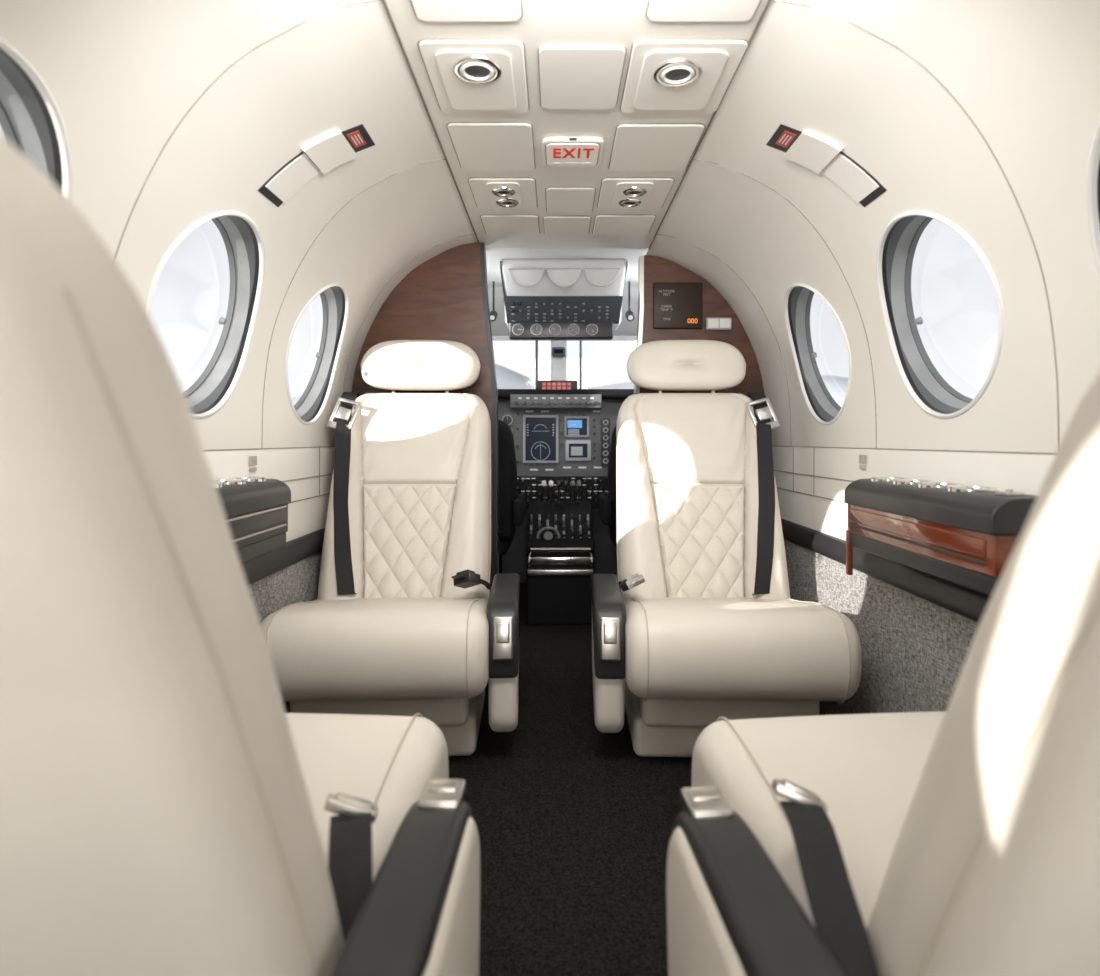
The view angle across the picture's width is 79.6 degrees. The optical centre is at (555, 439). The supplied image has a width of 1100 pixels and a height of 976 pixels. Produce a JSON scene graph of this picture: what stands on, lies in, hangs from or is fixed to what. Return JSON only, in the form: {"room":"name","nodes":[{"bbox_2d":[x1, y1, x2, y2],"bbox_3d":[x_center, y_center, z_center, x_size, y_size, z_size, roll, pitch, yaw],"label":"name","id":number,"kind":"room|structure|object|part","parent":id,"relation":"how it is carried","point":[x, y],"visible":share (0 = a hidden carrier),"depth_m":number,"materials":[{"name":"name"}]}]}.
{"room":"aircraft cabin","nodes":[
{"label":"aircraft cabin","id":0,"kind":"room"},
{"bbox_2d":[0,0,477,712],"bbox_3d":[-0.460,0.040,-0.340,0.420,1.360,5.320,0,0,0],"label":"wall","id":1,"kind":"structure","parent":0,"point":[121,76],"depth_m":1.10,"materials":[{"name":"plastic"}]},
{"bbox_2d":[0,37,72,201],"bbox_3d":[-0.657,-0.231,0.685,0.170,0.383,0.358,0,0,0],"label":"window","id":2,"kind":"structure","parent":1,"relation":"in","point":[31,120],"depth_m":0.79,"materials":[{"name":"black plastic"}]},
{"bbox_2d":[146,211,264,418],"bbox_3d":[-0.657,-0.231,1.230,0.170,0.383,0.358,0,0,0],"label":"window","id":3,"kind":"structure","parent":1,"relation":"in","point":[242,238],"depth_m":1.35,"materials":[{"name":"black plastic"}]},
{"bbox_3d":[-0.681,-0.244,1.350,0.013,0.016,0.016,0,0,0],"label":"shade knob","id":4,"kind":"part","parent":3,"relation":"part of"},
{"bbox_2d":[114,0,380,258],"bbox_3d":[-0.460,-0.310,0.958,0.421,0.661,0.002,0,0,0],"label":"trim","id":5,"kind":"structure","parent":1,"relation":"attached to","point":[256,47],"depth_m":0.96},
{"bbox_2d":[214,477,290,562],"bbox_3d":[-0.611,0.148,1.163,0.101,0.151,0.475,0,0,0],"label":"console","id":6,"kind":"object","parent":1,"relation":"attached to","point":[255,509],"visible":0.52,"depth_m":1.25,"materials":[{"name":"black leather"}]},
{"bbox_3d":[-0.566,0.139,1.163,0.008,0.004,0.435,0,0,0],"label":"drawer trim","id":7,"kind":"part","parent":6,"relation":"part of","materials":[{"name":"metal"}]},
{"bbox_3d":[-0.566,0.156,1.163,0.008,0.028,0.435,0,0,0],"label":"drawer","id":8,"kind":"part","parent":6,"relation":"part of","materials":[{"name":"black plastic"}]},
{"bbox_2d":[249,456,256,471],"bbox_3d":[-0.659,0.051,1.436,0.002,0.033,0.032,0,0,0],"label":"placard","id":9,"kind":"object","parent":1,"relation":"attached to","point":[252,459],"visible":1,"depth_m":1.43},
{"bbox_2d":[204,446,334,450],"bbox_3d":[-0.668,0.020,0.539,0.003,0.002,3.522,0,0,0],"label":"trim","id":10,"kind":"structure","parent":1,"relation":"attached to","point":[324,446],"depth_m":1.49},
{"bbox_2d":[282,473,332,481],"bbox_3d":[-0.659,0.100,0.539,0.003,0.002,3.522,0,0,0],"label":"trim","id":11,"kind":"structure","parent":1,"relation":"attached to","point":[332,473],"depth_m":1.74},
{"bbox_2d":[291,493,329,502],"bbox_3d":[-0.659,0.155,0.539,0.003,0.002,3.522,0,0,0],"label":"trim","id":12,"kind":"structure","parent":1,"relation":"attached to","point":[327,493],"depth_m":1.76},
{"bbox_2d":[258,124,374,206],"bbox_3d":[-0.458,-0.531,1.280,0.208,0.147,0.104,0,0,-15],"label":"handle","id":13,"kind":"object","parent":1,"relation":"in","point":[331,150],"depth_m":1.27,"materials":[{"name":"beige plastic"}]},
{"bbox_2d":[285,283,348,424],"bbox_3d":[-0.657,-0.231,1.775,0.170,0.383,0.358,0,0,0],"label":"window","id":14,"kind":"structure","parent":1,"relation":"in","point":[309,408],"depth_m":1.90,"materials":[{"name":"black plastic"}]},
{"bbox_2d":[319,447,319,494],"bbox_3d":[-0.659,0.087,1.840,0.002,0.135,0.002,0,0,0],"label":"trim","id":15,"kind":"structure","parent":1,"relation":"attached to","point":[319,447],"depth_m":1.84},
{"bbox_2d":[262,159,444,444],"bbox_3d":[-0.460,-0.310,1.502,0.421,0.661,0.002,0,0,0],"label":"trim","id":16,"kind":"structure","parent":1,"relation":"attached to","point":[441,159],"depth_m":1.50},
{"bbox_2d":[342,234,473,393],"bbox_3d":[-0.460,-0.310,2.047,0.421,0.661,0.002,0,0,0],"label":"trim","id":17,"kind":"structure","parent":1,"relation":"attached to","point":[470,234],"depth_m":2.05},
{"bbox_2d":[382,0,478,242],"bbox_3d":[-0.250,-0.638,-0.400,0.005,0.004,5.200,0,0,0],"label":"trim","id":18,"kind":"structure","parent":1,"relation":"attached to","point":[384,1],"depth_m":1.23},
{"bbox_2d":[502,508,617,582],"bbox_3d":[0.030,0.260,3.345,1.420,0.920,0.030,0,0,0],"label":"wall","id":19,"kind":"structure","parent":0,"point":[514,560],"depth_m":3.33,"materials":[{"name":"plastic"}]},
{"bbox_2d":[535,341,537,388],"bbox_3d":[-0.094,-0.340,3.215,0.012,0.340,0.030,0,0,0],"label":"trim","id":20,"kind":"structure","parent":19,"relation":"attached to","point":[536,342],"depth_m":3.20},
{"bbox_2d":[552,347,564,356],"bbox_3d":[0.013,-0.422,3.174,0.065,0.045,0.053,0,0,0],"label":"magnetic compass","id":21,"kind":"object","parent":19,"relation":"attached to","point":[556,351],"visible":1,"depth_m":3.15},
{"bbox_2d":[551,341,566,379],"bbox_3d":[0.013,-0.340,3.220,0.077,0.340,0.040,0,0,0],"label":"trim","id":22,"kind":"structure","parent":19,"relation":"attached to","point":[558,364],"depth_m":3.20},
{"bbox_2d":[498,380,633,507],"bbox_3d":[0.025,0.019,3.074,1.150,0.562,0.412,0,0,0],"label":"panel","id":23,"kind":"object","parent":19,"relation":"attached to","point":[562,431],"visible":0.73,"depth_m":2.98,"materials":[{"name":"black paint"}]},
{"bbox_3d":[-0.069,-0.004,2.994,0.162,0.219,0.018,0,0,0],"label":"display frame","id":24,"kind":"part","parent":23,"relation":"part of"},
{"bbox_2d":[517,476,607,507],"bbox_3d":[0.035,0.233,2.960,0.770,0.135,0.120,0,0,0],"label":"switch panel","id":25,"kind":"object","parent":23,"relation":"attached to","point":[591,487],"depth_m":2.90,"materials":[{"name":"black paint"}]},
{"bbox_3d":[0.094,-0.060,2.994,0.112,0.096,0.018,0,0,0],"label":"display frame","id":26,"kind":"part","parent":23,"relation":"part of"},
{"bbox_3d":[0.100,0.048,2.994,0.116,0.095,0.018,0,0,0],"label":"display frame","id":27,"kind":"part","parent":23,"relation":"part of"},
{"bbox_2d":[601,418,609,465],"bbox_3d":[0.225,0.010,2.995,0.040,0.220,0.010,0,0,0],"label":"switch plate","id":28,"kind":"object","parent":23,"relation":"attached to","point":[605,422],"depth_m":2.99,"materials":[{"name":"black plastic"}]},
{"bbox_2d":[580,341,581,388],"bbox_3d":[0.120,-0.340,3.215,0.010,0.340,0.030,0,0,0],"label":"trim","id":29,"kind":"structure","parent":19,"relation":"attached to","point":[580,341],"depth_m":3.20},
{"bbox_2d":[448,583,691,975],"bbox_3d":[0.030,0.740,0.200,1.500,0.040,6.400,0,0,0],"label":"floor","id":30,"kind":"structure","parent":0,"point":[574,826],"depth_m":1.23,"materials":[{"name":"black carpet"}]},
{"bbox_2d":[0,135,479,975],"bbox_3d":[-0.363,0.205,0.541,0.563,1.030,0.774,0,0,2],"label":"passenger seat","id":31,"kind":"object","parent":30,"relation":"on","point":[164,811],"visible":1,"depth_m":0.34,"materials":[{"name":"beige leather"}]},
{"bbox_2d":[286,713,448,880],"bbox_3d":[-0.390,0.458,0.667,0.480,0.199,0.521,0,0,2],"label":"seat cushion","id":32,"kind":"object","parent":31,"relation":"on","point":[387,761],"depth_m":0.75,"materials":[{"name":"beige leather"}]},
{"bbox_3d":[-0.113,0.498,0.560,0.064,0.271,0.261,0,0,2],"label":"armrest","id":33,"kind":"part","parent":31,"relation":"part of","materials":[{"name":"beige leather"}]},
{"bbox_2d":[261,340,519,755],"bbox_3d":[-0.366,0.205,1.709,0.547,1.030,0.775,0,0,-3],"label":"passenger seat","id":34,"kind":"object","parent":30,"relation":"on","point":[406,618],"visible":1,"depth_m":1.72,"materials":[{"name":"beige leather"}]},
{"bbox_2d":[261,596,488,701],"bbox_3d":[-0.391,0.458,1.583,0.480,0.199,0.521,0,0,-2],"label":"seat cushion","id":35,"kind":"object","parent":34,"relation":"on","point":[328,648],"depth_m":1.34,"materials":[{"name":"beige leather"}]},
{"bbox_3d":[-0.407,0.154,1.854,0.448,0.592,0.394,0,0,-2],"label":"backrest","id":36,"kind":"part","parent":34,"relation":"part of","materials":[{"name":"beige leather"}]},
{"bbox_3d":[-0.403,0.272,1.760,0.251,0.297,0.130,0,0,-2],"label":"quilted panel","id":37,"kind":"part","parent":34,"relation":"part of","materials":[{"name":"beige leather"}]},
{"bbox_3d":[-0.122,0.509,1.574,0.064,0.293,0.316,0,0,-2],"label":"armrest","id":38,"kind":"part","parent":34,"relation":"part of","materials":[{"name":"beige leather"}]},
{"bbox_2d":[352,242,498,583],"bbox_3d":[-0.427,0.041,2.151,0.482,1.359,0.049,0,0,0],"label":"wall","id":39,"kind":"structure","parent":30,"relation":"on","point":[445,297],"depth_m":2.13,"materials":[{"name":"brown wood"}]},
{"bbox_3d":[-0.216,0.042,2.151,0.060,1.353,0.049,0,0,0],"label":"edge trim","id":40,"kind":"part","parent":39,"relation":"part of","materials":[{"name":"black plastic"}]},
{"bbox_2d":[498,419,525,572],"bbox_3d":[-0.371,0.320,2.685,0.495,0.800,0.470,0,0,0],"label":"seat","id":41,"kind":"object","parent":30,"relation":"on","point":[512,506],"visible":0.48,"depth_m":2.50,"materials":[{"name":"leather"}]},
{"bbox_3d":[-0.385,0.580,2.740,0.300,0.280,0.280,0,0,0],"label":"seat","id":42,"kind":"part","parent":41,"relation":"part of","materials":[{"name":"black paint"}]},
{"bbox_2d":[499,539,512,555],"bbox_3d":[-0.385,0.395,2.730,0.400,0.110,0.380,0,0,0],"label":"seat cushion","id":43,"kind":"object","parent":41,"relation":"on","point":[504,544],"depth_m":2.55,"materials":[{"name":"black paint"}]},
{"bbox_3d":[-0.385,0.155,2.554,0.467,0.470,0.160,0,0,0],"label":"backrest","id":44,"kind":"part","parent":41,"relation":"part of","materials":[{"name":"leather"}]},
{"bbox_3d":[-0.141,0.270,2.585,0.037,0.100,0.270,0,0,0],"label":"armrest","id":45,"kind":"part","parent":41,"relation":"part of","materials":[{"name":"leather"}]},
{"bbox_2d":[526,480,594,624],"bbox_3d":[0.018,0.444,2.696,0.265,0.552,0.408,0,0,0],"label":"pedestal","id":46,"kind":"object","parent":30,"relation":"on","point":[560,548],"visible":0.97,"depth_m":2.56,"materials":[{"name":"black paint"}]},
{"bbox_3d":[-0.050,0.232,2.755,0.007,0.099,0.057,0,0,0],"label":"lever","id":47,"kind":"part","parent":46,"relation":"part of","materials":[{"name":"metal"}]},
{"bbox_3d":[-0.020,0.232,2.755,0.007,0.099,0.057,0,0,0],"label":"lever","id":48,"kind":"part","parent":46,"relation":"part of","materials":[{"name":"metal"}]},
{"bbox_3d":[0.012,0.232,2.755,0.007,0.099,0.057,0,0,0],"label":"lever","id":49,"kind":"part","parent":46,"relation":"part of","materials":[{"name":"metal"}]},
{"bbox_3d":[0.018,0.449,2.527,0.261,0.083,0.069,0,0,0],"label":"chrome handle","id":50,"kind":"part","parent":46,"relation":"part of","materials":[{"name":"metal"}]},
{"bbox_3d":[0.070,0.232,2.755,0.007,0.099,0.057,0,0,0],"label":"lever","id":51,"kind":"part","parent":46,"relation":"part of","materials":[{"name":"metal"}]},
{"bbox_3d":[0.095,0.232,2.755,0.007,0.099,0.057,0,0,0],"label":"lever","id":52,"kind":"part","parent":46,"relation":"part of","materials":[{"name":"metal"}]},
{"bbox_2d":[598,426,616,549],"bbox_3d":[0.421,0.320,2.685,0.495,0.800,0.470,0,0,0],"label":"seat","id":53,"kind":"object","parent":30,"relation":"on","point":[607,512],"visible":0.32,"depth_m":2.51,"materials":[{"name":"leather"}]},
{"bbox_3d":[0.192,0.270,2.585,0.037,0.100,0.270,0,0,0],"label":"armrest","id":54,"kind":"part","parent":53,"relation":"part of","materials":[{"name":"leather"}]},
{"bbox_3d":[0.435,0.155,2.554,0.467,0.470,0.160,0,0,0],"label":"backrest","id":55,"kind":"part","parent":53,"relation":"part of","materials":[{"name":"leather"}]},
{"bbox_2d":[610,536,616,549],"bbox_3d":[0.435,0.395,2.730,0.400,0.110,0.380,0,0,0],"label":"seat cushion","id":56,"kind":"object","parent":53,"relation":"on","point":[614,539],"depth_m":2.61,"materials":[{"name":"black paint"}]},
{"bbox_2d":[634,255,763,395],"bbox_3d":[0.494,0.041,2.300,0.467,1.359,0.049,0,0,0],"label":"wall","id":57,"kind":"structure","parent":30,"relation":"on","point":[651,269],"depth_m":2.28,"materials":[{"name":"brown wood"}]},
{"bbox_3d":[0.282,0.042,2.300,0.042,1.353,0.049,0,0,0],"label":"edge trim","id":58,"kind":"part","parent":57,"relation":"part of","materials":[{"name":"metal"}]},
{"bbox_2d":[653,282,702,328],"bbox_3d":[0.420,-0.463,2.274,0.169,0.159,0.013,0,0,0],"label":"display","id":59,"kind":"object","parent":57,"relation":"attached to","point":[676,305],"visible":1,"depth_m":2.27,"materials":[{"name":"brown plastic"}]},
{"bbox_2d":[706,318,731,329],"bbox_3d":[0.561,-0.401,2.273,0.086,0.042,0.014,0,0,0],"label":"switch plate","id":60,"kind":"object","parent":57,"relation":"attached to","point":[711,323],"visible":1,"depth_m":2.27,"materials":[{"name":"white plastic"}]},
{"bbox_2d":[591,340,861,756],"bbox_3d":[0.363,0.205,1.709,0.545,1.030,0.774,0,0,1],"label":"passenger seat","id":61,"kind":"object","parent":30,"relation":"on","point":[699,623],"visible":1,"depth_m":1.71,"materials":[{"name":"beige leather"}]},
{"bbox_3d":[0.121,0.509,1.569,0.064,0.293,0.316,0,0,2],"label":"armrest","id":62,"kind":"part","parent":61,"relation":"part of","materials":[{"name":"beige leather"}]},
{"bbox_3d":[0.392,0.272,1.760,0.251,0.297,0.130,0,0,2],"label":"quilted panel","id":63,"kind":"part","parent":61,"relation":"part of","materials":[{"name":"beige leather"}]},
{"bbox_3d":[0.395,0.154,1.855,0.448,0.592,0.394,0,0,2],"label":"backrest","id":64,"kind":"part","parent":61,"relation":"part of","materials":[{"name":"beige leather"}]},
{"bbox_2d":[624,597,861,700],"bbox_3d":[0.393,0.458,1.582,0.480,0.199,0.521,0,0,2],"label":"seat cushion","id":65,"kind":"object","parent":61,"relation":"on","point":[676,648],"depth_m":1.33,"materials":[{"name":"beige leather"}]},
{"bbox_2d":[666,372,1099,975],"bbox_3d":[0.421,0.205,0.538,0.603,1.030,0.774,0,0,-5],"label":"passenger seat","id":66,"kind":"object","parent":30,"relation":"on","point":[963,839],"visible":1,"depth_m":0.42,"materials":[{"name":"beige leather"}]},
{"bbox_3d":[0.150,0.498,0.545,0.064,0.271,0.261,0,0,-5],"label":"armrest","id":67,"kind":"part","parent":66,"relation":"part of","materials":[{"name":"beige leather"}]},
{"bbox_2d":[691,711,945,928],"bbox_3d":[0.435,0.458,0.665,0.480,0.199,0.521,0,0,-5],"label":"seat cushion","id":68,"kind":"object","parent":66,"relation":"on","point":[867,769],"depth_m":0.73,"materials":[{"name":"beige leather"}]},
{"bbox_3d":[0.486,0.154,0.396,0.492,0.592,0.394,0,0,-5],"label":"backrest","id":69,"kind":"part","parent":66,"relation":"part of","materials":[{"name":"beige leather"}]},
{"bbox_2d":[386,0,767,286],"bbox_3d":[0.030,-0.660,-0.075,1.420,0.040,5.850,0,0,0],"label":"ceiling","id":70,"kind":"structure","parent":0,"point":[542,22],"depth_m":1.30,"materials":[{"name":"plastic"}]},
{"bbox_2d":[410,0,522,20],"bbox_3d":[-0.131,-0.637,0.931,0.163,0.005,0.148,0,0,0],"label":"ceiling panel","id":71,"kind":"object","parent":70,"relation":"attached to","point":[425,10],"visible":1,"depth_m":0.98,"materials":[{"name":"beige plastic"}]},
{"bbox_2d":[417,39,529,112],"bbox_3d":[-0.138,-0.637,1.170,0.174,0.005,0.235,0,0,0],"label":"ceiling panel","id":72,"kind":"object","parent":70,"relation":"attached to","point":[428,48],"visible":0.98,"depth_m":1.11,"materials":[{"name":"beige plastic"}]},
{"bbox_2d":[435,50,515,109],"bbox_3d":[-0.138,-0.633,1.170,0.125,0.004,0.190,0,0,0],"label":"plate","id":73,"kind":"object","parent":70,"relation":"attached to","point":[499,94],"visible":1,"depth_m":1.18,"materials":[{"name":"beige plastic"}]},
{"bbox_2d":[453,55,501,83],"bbox_3d":[-0.134,-0.628,1.125,0.083,0.006,0.083,0,0,0],"label":"light","id":74,"kind":"object","parent":73,"relation":"attached to","point":[475,69],"visible":1,"depth_m":1.12,"materials":[{"name":"silver metal"}]},
{"bbox_2d":[446,122,535,170],"bbox_3d":[-0.136,-0.637,1.445,0.176,0.005,0.235,0,0,0],"label":"ceiling panel","id":75,"kind":"object","parent":70,"relation":"attached to","point":[478,146],"visible":1,"depth_m":1.42,"materials":[{"name":"beige plastic"}]},
{"bbox_2d":[490,281,497,321],"bbox_3d":[-0.260,-0.573,2.723,0.036,0.174,0.061,0,0,0],"label":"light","id":76,"kind":"object","parent":70,"relation":"attached to","point":[493,314],"visible":0.89,"depth_m":2.72,"materials":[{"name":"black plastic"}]},
{"bbox_2d":[468,177,537,208],"bbox_3d":[-0.134,-0.637,1.715,0.168,0.005,0.215,0,0,0],"label":"ceiling panel","id":77,"kind":"object","parent":70,"relation":"attached to","point":[477,185],"visible":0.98,"depth_m":1.68,"materials":[{"name":"beige plastic"}]},
{"bbox_2d":[486,182,522,207],"bbox_3d":[-0.133,-0.633,1.712,0.085,0.004,0.175,0,0,0],"label":"plate","id":78,"kind":"object","parent":70,"relation":"attached to","point":[489,186],"visible":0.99,"depth_m":1.69,"materials":[{"name":"beige plastic"}]},
{"bbox_2d":[492,187,514,196],"bbox_3d":[-0.133,-0.628,1.675,0.060,0.006,0.060,0,0,0],"label":"air vent","id":79,"kind":"object","parent":78,"relation":"attached to","point":[498,191],"visible":1,"depth_m":1.67,"materials":[{"name":"silver metal"}]},
{"bbox_2d":[496,198,518,206],"bbox_3d":[-0.129,-0.628,1.750,0.060,0.006,0.060,0,0,0],"label":"air vent","id":80,"kind":"object","parent":78,"relation":"attached to","point":[504,202],"visible":1,"depth_m":1.74,"materials":[{"name":"silver metal"}]},
{"bbox_2d":[480,215,539,234],"bbox_3d":[-0.134,-0.637,1.962,0.168,0.005,0.180,0,0,0],"label":"ceiling panel","id":81,"kind":"object","parent":70,"relation":"attached to","point":[492,224],"visible":1,"depth_m":1.95,"materials":[{"name":"beige plastic"}]},
{"bbox_2d":[488,287,637,340],"bbox_3d":[0.030,-0.575,3.035,1.420,0.180,0.370,0,0,0],"label":"trim","id":82,"kind":"structure","parent":70,"relation":"attached to","point":[627,330],"depth_m":3.07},
{"bbox_2d":[500,259,627,340],"bbox_3d":[0.029,-0.533,2.601,0.467,0.266,0.398,0,0,0],"label":"panel","id":83,"kind":"object","parent":70,"relation":"attached to","point":[545,299],"visible":1,"depth_m":2.59,"materials":[{"name":"grey plastic"}]},
{"bbox_3d":[0.029,-0.513,2.608,0.467,0.104,0.048,0,0,0],"label":"switch panel","id":84,"kind":"part","parent":83,"relation":"part of","materials":[{"name":"black plastic"}]},
{"bbox_2d":[543,216,591,234],"bbox_3d":[0.033,-0.637,1.968,0.140,0.005,0.170,0,0,0],"label":"ceiling panel","id":85,"kind":"object","parent":70,"relation":"attached to","point":[553,225],"visible":1,"depth_m":1.95,"materials":[{"name":"beige plastic"}]},
{"bbox_2d":[545,187,595,212],"bbox_3d":[0.037,-0.637,1.760,0.130,0.005,0.185,0,0,0],"label":"ceiling panel","id":86,"kind":"object","parent":70,"relation":"attached to","point":[558,199],"visible":1,"depth_m":1.74,"materials":[{"name":"beige plastic"}]},
{"bbox_2d":[542,137,603,166],"bbox_3d":[0.036,-0.633,1.459,0.132,0.012,0.138,0,0,0],"label":"exit sign","id":87,"kind":"object","parent":70,"relation":"attached to","point":[556,151],"visible":1,"depth_m":1.44,"materials":[{"name":"beige plastic"}]},
{"bbox_2d":[538,45,626,108],"bbox_3d":[0.043,-0.637,1.169,0.147,0.005,0.203,0,0,0],"label":"ceiling panel","id":88,"kind":"object","parent":70,"relation":"attached to","point":[570,76],"visible":1,"depth_m":1.15,"materials":[{"name":"beige plastic"}]},
{"bbox_2d":[592,215,655,234],"bbox_3d":[0.200,-0.637,1.962,0.176,0.005,0.180,0,0,0],"label":"ceiling panel","id":89,"kind":"object","parent":70,"relation":"attached to","point":[603,224],"visible":1,"depth_m":1.95,"materials":[{"name":"beige plastic"}]},
{"bbox_2d":[625,281,633,321],"bbox_3d":[0.305,-0.573,2.723,0.036,0.174,0.061,0,0,0],"label":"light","id":90,"kind":"object","parent":70,"relation":"attached to","point":[629,315],"visible":1,"depth_m":2.72,"materials":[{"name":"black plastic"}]},
{"bbox_2d":[612,182,653,207],"bbox_3d":[0.198,-0.633,1.712,0.095,0.004,0.175,0,0,0],"label":"plate","id":91,"kind":"object","parent":70,"relation":"attached to","point":[618,194],"visible":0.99,"depth_m":1.69,"materials":[{"name":"beige plastic"}]},
{"bbox_2d":[618,198,640,206],"bbox_3d":[0.196,-0.628,1.750,0.060,0.006,0.060,0,0,0],"label":"air vent","id":92,"kind":"object","parent":91,"relation":"attached to","point":[626,202],"visible":1,"depth_m":1.74,"materials":[{"name":"silver metal"}]},
{"bbox_2d":[623,187,646,196],"bbox_3d":[0.200,-0.628,1.675,0.060,0.006,0.060,0,0,0],"label":"air vent","id":93,"kind":"object","parent":91,"relation":"attached to","point":[631,191],"visible":1,"depth_m":1.67,"materials":[{"name":"silver metal"}]},
{"bbox_2d":[597,177,674,208],"bbox_3d":[0.202,-0.637,1.715,0.181,0.005,0.215,0,0,0],"label":"ceiling panel","id":94,"kind":"object","parent":70,"relation":"attached to","point":[662,186],"visible":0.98,"depth_m":1.68,"materials":[{"name":"beige plastic"}]},
{"bbox_2d":[608,123,705,170],"bbox_3d":[0.214,-0.637,1.448,0.183,0.005,0.230,0,0,0],"label":"ceiling panel","id":95,"kind":"object","parent":70,"relation":"attached to","point":[636,146],"visible":1,"depth_m":1.42,"materials":[{"name":"beige plastic"}]},
{"bbox_2d":[634,50,727,109],"bbox_3d":[0.216,-0.633,1.170,0.138,0.004,0.190,0,0,0],"label":"plate","id":96,"kind":"object","parent":70,"relation":"attached to","point":[650,95],"visible":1,"depth_m":1.18,"materials":[{"name":"beige plastic"}]},
{"bbox_2d":[653,59,701,86],"bbox_3d":[0.209,-0.628,1.135,0.083,0.006,0.083,0,0,0],"label":"light","id":97,"kind":"object","parent":96,"relation":"attached to","point":[677,72],"visible":1,"depth_m":1.13,"materials":[{"name":"silver metal"}]},
{"bbox_2d":[620,39,747,112],"bbox_3d":[0.217,-0.637,1.170,0.190,0.005,0.235,0,0,0],"label":"ceiling panel","id":98,"kind":"object","parent":70,"relation":"attached to","point":[735,48],"visible":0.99,"depth_m":1.11,"materials":[{"name":"beige plastic"}]},
{"bbox_2d":[646,0,760,20],"bbox_3d":[0.216,-0.637,0.931,0.164,0.005,0.148,0,0,0],"label":"ceiling panel","id":99,"kind":"object","parent":70,"relation":"attached to","point":[657,10],"visible":1,"depth_m":0.98,"materials":[{"name":"beige plastic"}]},
{"bbox_2d":[646,0,1099,714],"bbox_3d":[0.520,0.040,-0.340,0.420,1.360,5.320,0,0,0],"label":"wall","id":100,"kind":"structure","parent":0,"point":[1026,73],"depth_m":1.14,"materials":[{"name":"plastic"}]},
{"bbox_2d":[648,0,770,248],"bbox_3d":[0.310,-0.638,-0.400,0.005,0.004,5.200,0,0,0],"label":"trim","id":101,"kind":"structure","parent":100,"relation":"attached to","point":[768,1],"depth_m":1.33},
{"bbox_2d":[658,234,790,425],"bbox_3d":[0.520,-0.310,2.047,0.421,0.661,0.002,0,0,0],"label":"trim","id":102,"kind":"structure","parent":100,"relation":"attached to","point":[658,234],"depth_m":2.05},
{"bbox_2d":[693,159,876,447],"bbox_3d":[0.520,-0.310,1.502,0.421,0.661,0.002,0,0,0],"label":"trim","id":103,"kind":"structure","parent":100,"relation":"attached to","point":[693,159],"depth_m":1.50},
{"bbox_2d":[793,447,793,490],"bbox_3d":[0.719,0.087,2.000,0.002,0.135,0.002,0,0,0],"label":"trim","id":104,"kind":"structure","parent":100,"relation":"attached to","point":[793,447],"depth_m":2.00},
{"bbox_2d":[777,487,844,502],"bbox_3d":[0.719,0.155,0.539,0.003,0.002,3.522,0,0,0],"label":"trim","id":105,"kind":"structure","parent":100,"relation":"attached to","point":[777,487],"depth_m":1.84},
{"bbox_2d":[774,470,852,481],"bbox_3d":[0.719,0.100,0.539,0.003,0.002,3.522,0,0,0],"label":"trim","id":106,"kind":"structure","parent":100,"relation":"attached to","point":[774,470],"depth_m":1.81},
{"bbox_2d":[813,447,813,494],"bbox_3d":[0.719,0.087,1.840,0.002,0.135,0.002,0,0,0],"label":"trim","id":107,"kind":"structure","parent":100,"relation":"attached to","point":[813,447],"depth_m":1.84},
{"bbox_2d":[784,283,851,424],"bbox_3d":[0.717,-0.231,1.775,0.170,0.383,0.358,0,0,0],"label":"window","id":108,"kind":"structure","parent":100,"relation":"in","point":[824,409],"depth_m":1.90,"materials":[{"name":"black plastic"}]},
{"bbox_2d":[766,124,886,206],"bbox_3d":[0.518,-0.531,1.280,0.208,0.147,0.104,0,0,15],"label":"emergency exit handle","id":109,"kind":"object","parent":100,"relation":"in","point":[817,153],"depth_m":1.27,"materials":[{"name":"beige plastic"}]},
{"bbox_2d":[859,455,865,468],"bbox_3d":[0.718,0.051,1.546,0.002,0.033,0.032,0,0,0],"label":"latch","id":110,"kind":"object","parent":100,"relation":"attached to","point":[862,458],"visible":1,"depth_m":1.54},
{"bbox_2d":[772,0,1059,447],"bbox_3d":[0.520,-0.310,0.958,0.421,0.661,0.002,0,0,0],"label":"trim","id":111,"kind":"structure","parent":100,"relation":"attached to","point":[860,27],"depth_m":0.96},
{"bbox_2d":[779,446,1055,454],"bbox_3d":[0.729,0.020,0.539,0.003,0.002,3.522,0,0,0],"label":"trim","id":112,"kind":"structure","parent":100,"relation":"attached to","point":[779,446],"depth_m":1.24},
{"bbox_2d":[876,211,1003,418],"bbox_3d":[0.717,-0.231,1.230,0.170,0.383,0.358,0,0,0],"label":"window","id":113,"kind":"structure","parent":100,"relation":"in","point":[898,242],"depth_m":1.34,"materials":[{"name":"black plastic"}]},
{"bbox_3d":[0.741,-0.244,1.350,0.013,0.016,0.016,0,0,0],"label":"shade knob","id":114,"kind":"part","parent":113,"relation":"part of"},
{"bbox_2d":[844,477,1036,596],"bbox_3d":[0.661,0.179,1.163,0.101,0.212,0.475,0,0,0],"label":"console","id":115,"kind":"object","parent":100,"relation":"attached to","point":[957,533],"visible":0.92,"depth_m":1.07,"materials":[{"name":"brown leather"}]},
{"bbox_3d":[0.616,0.156,1.163,0.008,0.028,0.435,0,0,0],"label":"drawer","id":116,"kind":"part","parent":115,"relation":"part of","materials":[{"name":"red wood"}]},
{"bbox_2d":[1087,119,1099,276],"bbox_3d":[0.717,-0.231,0.685,0.170,0.383,0.358,0,0,0],"label":"window","id":117,"kind":"structure","parent":100,"relation":"in","point":[1093,171],"depth_m":0.84,"materials":[{"name":"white plastic"}]},
{"label":"outside","id":118,"kind":"structure","parent":0,"visible":0},
{"bbox_2d":[291,364,847,406],"bbox_3d":[0.000,-11.041,0.000,440.000,25.483,440.000,0,0,0],"label":"ridge","id":119,"kind":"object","parent":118,"point":[506,378],"visible":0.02,"depth_m":173.21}
]}

